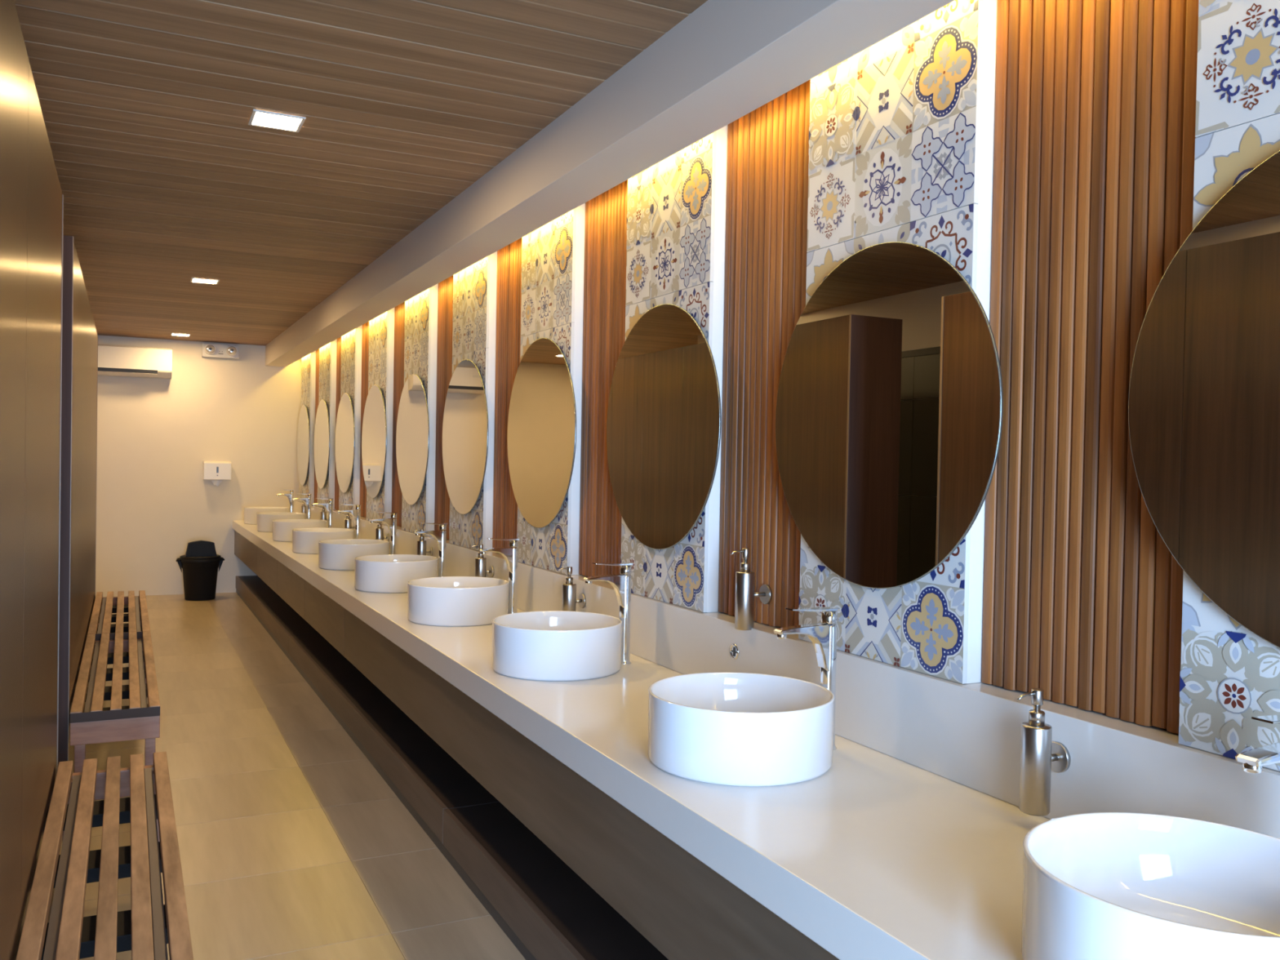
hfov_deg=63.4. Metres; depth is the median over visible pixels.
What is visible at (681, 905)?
apron
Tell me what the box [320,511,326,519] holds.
bottle
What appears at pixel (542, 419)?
round mirror
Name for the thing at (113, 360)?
air conditioner
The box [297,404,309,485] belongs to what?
round mirror
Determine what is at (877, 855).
countertop
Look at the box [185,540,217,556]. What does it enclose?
lid
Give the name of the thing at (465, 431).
round mirror
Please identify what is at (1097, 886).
washbasin
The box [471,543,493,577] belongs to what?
soap dispenser
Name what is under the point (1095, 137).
panel
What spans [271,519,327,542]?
washbasin
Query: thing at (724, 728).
washbasin
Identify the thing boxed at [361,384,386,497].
round mirror
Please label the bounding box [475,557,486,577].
bottle
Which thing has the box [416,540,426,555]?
bottle
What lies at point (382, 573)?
washbasin
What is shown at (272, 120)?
diffuser
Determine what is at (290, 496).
faucet
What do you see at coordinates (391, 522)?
faucet
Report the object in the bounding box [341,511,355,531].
soap dispenser
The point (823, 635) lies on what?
faucet
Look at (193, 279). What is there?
recessed light
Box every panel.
[314,348,319,503]
[334,336,341,510]
[359,321,368,517]
[391,302,404,527]
[434,275,453,539]
[492,237,522,547]
[578,179,627,577]
[718,79,810,627]
[981,0,1198,733]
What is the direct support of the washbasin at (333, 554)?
in the countertop
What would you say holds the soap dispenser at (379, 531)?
attached to the backsplash
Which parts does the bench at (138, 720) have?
leg, plate, leg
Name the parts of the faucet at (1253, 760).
spout, lever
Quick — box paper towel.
[211,480,222,486]
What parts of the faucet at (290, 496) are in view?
spout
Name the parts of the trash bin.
handle, lid, handle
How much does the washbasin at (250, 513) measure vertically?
0.152 m
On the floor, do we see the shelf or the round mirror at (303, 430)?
the shelf
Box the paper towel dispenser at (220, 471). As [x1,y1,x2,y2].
[202,461,231,486]
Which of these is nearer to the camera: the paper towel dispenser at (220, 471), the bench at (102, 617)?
the bench at (102, 617)
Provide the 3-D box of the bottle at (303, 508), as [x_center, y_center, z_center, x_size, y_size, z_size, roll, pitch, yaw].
[-3.159,0.322,9.729,0.053,0.160,0.053,1,1,-26]
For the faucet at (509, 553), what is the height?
0.330 m
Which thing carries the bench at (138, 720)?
on the floor
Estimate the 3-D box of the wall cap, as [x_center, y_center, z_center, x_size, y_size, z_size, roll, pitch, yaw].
[0.267,0.486,2.935,0.006,0.045,0.045,1,1,-26]
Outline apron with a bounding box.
[234,530,839,959]
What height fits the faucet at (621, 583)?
0.330 m
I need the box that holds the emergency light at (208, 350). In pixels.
[201,342,239,359]
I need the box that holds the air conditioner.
[97,344,172,379]
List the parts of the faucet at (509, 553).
spout, lever, handle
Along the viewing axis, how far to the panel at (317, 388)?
9.86 m
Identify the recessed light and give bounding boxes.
[170,333,190,336]
[190,277,219,284]
[248,109,306,132]
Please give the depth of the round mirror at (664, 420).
3.33 m
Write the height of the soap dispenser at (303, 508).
0.224 m
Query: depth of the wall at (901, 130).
2.47 m
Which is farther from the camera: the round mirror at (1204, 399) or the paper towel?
the paper towel
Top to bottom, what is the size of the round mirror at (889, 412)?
0.795 m
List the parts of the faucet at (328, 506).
spout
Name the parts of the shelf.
panel, panel, panel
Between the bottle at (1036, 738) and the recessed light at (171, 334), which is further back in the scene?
the recessed light at (171, 334)
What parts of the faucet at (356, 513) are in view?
spout, handle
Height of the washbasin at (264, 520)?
0.152 m
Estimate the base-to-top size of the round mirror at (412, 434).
0.795 m
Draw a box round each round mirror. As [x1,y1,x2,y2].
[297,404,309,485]
[314,399,329,488]
[335,392,355,493]
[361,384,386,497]
[395,373,429,505]
[442,359,488,514]
[507,337,576,528]
[606,303,720,549]
[775,241,1003,588]
[1128,150,1279,648]
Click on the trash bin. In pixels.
(200, 564)
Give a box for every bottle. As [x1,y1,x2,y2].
[300,506,306,519]
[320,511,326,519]
[344,519,351,528]
[375,528,383,540]
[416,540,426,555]
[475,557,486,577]
[561,583,576,611]
[734,571,755,630]
[1018,721,1052,816]
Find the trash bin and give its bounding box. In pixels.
[176,540,224,600]
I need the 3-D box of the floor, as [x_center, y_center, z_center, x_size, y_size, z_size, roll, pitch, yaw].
[-1.966,1.329,3.804,3.600,0.100,14.000,1,1,-26]
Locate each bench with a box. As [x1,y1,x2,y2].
[15,751,193,959]
[69,631,159,773]
[87,590,150,640]
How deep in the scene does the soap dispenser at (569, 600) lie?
3.87 m
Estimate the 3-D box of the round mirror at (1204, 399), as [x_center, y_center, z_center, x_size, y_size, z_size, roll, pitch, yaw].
[1.027,-0.123,1.435,0.020,0.795,0.795,1,1,-26]
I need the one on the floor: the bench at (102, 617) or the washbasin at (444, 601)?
the bench at (102, 617)
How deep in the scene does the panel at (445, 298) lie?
5.93 m
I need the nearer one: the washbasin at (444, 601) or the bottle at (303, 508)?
the washbasin at (444, 601)
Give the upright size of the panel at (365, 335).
1.571 m
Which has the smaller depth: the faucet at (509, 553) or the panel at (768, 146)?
the panel at (768, 146)
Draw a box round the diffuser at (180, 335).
[172,333,188,336]
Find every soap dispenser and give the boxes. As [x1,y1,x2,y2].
[298,499,306,519]
[317,505,328,519]
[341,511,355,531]
[375,521,389,541]
[413,528,432,555]
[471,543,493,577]
[557,566,586,611]
[730,547,772,630]
[1017,688,1071,816]
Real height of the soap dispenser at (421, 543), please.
0.224 m
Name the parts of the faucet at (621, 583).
spout, lever, handle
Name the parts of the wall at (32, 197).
panel, panel, panel, panel, panel, panel, panel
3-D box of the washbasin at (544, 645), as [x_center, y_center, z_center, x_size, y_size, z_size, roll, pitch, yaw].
[-0.261,0.517,3.265,0.409,0.152,0.409,1,1,-26]
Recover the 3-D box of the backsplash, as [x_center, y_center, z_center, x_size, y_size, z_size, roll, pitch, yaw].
[-0.978,0.443,5.554,0.090,0.201,11.499,1,1,-26]
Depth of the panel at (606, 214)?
3.95 m
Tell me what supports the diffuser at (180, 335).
attached to the recessed light at (171, 334)
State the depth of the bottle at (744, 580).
2.85 m
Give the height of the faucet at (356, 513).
0.330 m
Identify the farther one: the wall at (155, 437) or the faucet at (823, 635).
the wall at (155, 437)
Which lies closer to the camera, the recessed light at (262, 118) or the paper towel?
the recessed light at (262, 118)
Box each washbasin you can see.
[244,506,288,524]
[256,512,306,532]
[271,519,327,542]
[292,528,354,554]
[318,538,389,570]
[354,554,438,592]
[407,576,508,626]
[491,610,622,680]
[647,671,834,786]
[1021,812,1279,959]
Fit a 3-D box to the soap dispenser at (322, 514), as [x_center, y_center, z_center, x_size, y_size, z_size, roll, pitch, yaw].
[-2.673,0.315,8.757,0.107,0.224,0.056,1,1,-26]
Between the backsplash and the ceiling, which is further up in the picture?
the ceiling
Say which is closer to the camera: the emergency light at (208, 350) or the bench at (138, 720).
the bench at (138, 720)
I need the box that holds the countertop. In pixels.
[232,520,1049,959]
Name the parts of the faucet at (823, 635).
spout, lever, handle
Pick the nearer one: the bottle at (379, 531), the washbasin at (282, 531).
the bottle at (379, 531)
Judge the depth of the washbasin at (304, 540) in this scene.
6.98 m
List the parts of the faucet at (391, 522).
spout, lever, handle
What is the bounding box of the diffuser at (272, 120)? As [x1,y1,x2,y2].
[252,111,301,130]
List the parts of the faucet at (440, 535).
spout, lever, handle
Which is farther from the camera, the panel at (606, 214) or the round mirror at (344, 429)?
the round mirror at (344, 429)
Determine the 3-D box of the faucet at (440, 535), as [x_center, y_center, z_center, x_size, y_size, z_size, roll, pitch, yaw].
[-1.067,0.381,5.282,0.166,0.330,0.047,1,1,-26]
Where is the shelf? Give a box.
[235,575,668,959]
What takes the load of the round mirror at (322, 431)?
attached to the wall at (901, 130)
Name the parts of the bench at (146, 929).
leg, leg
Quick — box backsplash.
[293,500,1279,838]
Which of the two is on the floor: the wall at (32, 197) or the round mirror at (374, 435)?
the wall at (32, 197)
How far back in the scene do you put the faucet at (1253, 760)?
1.35 m
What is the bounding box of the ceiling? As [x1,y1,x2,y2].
[13,0,707,346]
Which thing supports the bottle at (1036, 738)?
on the soap dispenser at (1040, 756)
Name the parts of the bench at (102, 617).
plate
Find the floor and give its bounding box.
[58,592,525,959]
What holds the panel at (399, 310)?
attached to the wall at (901, 130)
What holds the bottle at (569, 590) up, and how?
on the soap dispenser at (569, 600)
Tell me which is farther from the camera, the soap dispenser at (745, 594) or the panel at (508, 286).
the panel at (508, 286)
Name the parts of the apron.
panel, panel, panel, panel, panel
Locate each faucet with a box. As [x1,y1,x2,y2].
[275,489,293,512]
[292,493,311,519]
[311,497,333,528]
[336,503,361,538]
[369,511,397,554]
[414,522,447,577]
[480,537,519,613]
[583,562,633,664]
[773,606,839,751]
[1235,715,1279,773]
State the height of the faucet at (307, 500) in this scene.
0.330 m
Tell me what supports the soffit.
attached to the ceiling
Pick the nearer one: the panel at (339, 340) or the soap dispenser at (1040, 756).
the soap dispenser at (1040, 756)
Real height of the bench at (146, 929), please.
0.450 m
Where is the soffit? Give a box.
[265,0,954,367]
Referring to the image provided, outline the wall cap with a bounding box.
[729,643,738,659]
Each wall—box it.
[0,0,97,959]
[95,335,301,596]
[299,0,1279,771]
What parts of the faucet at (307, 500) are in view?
spout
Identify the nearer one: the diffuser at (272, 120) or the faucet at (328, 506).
the diffuser at (272, 120)
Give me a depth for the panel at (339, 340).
8.87 m

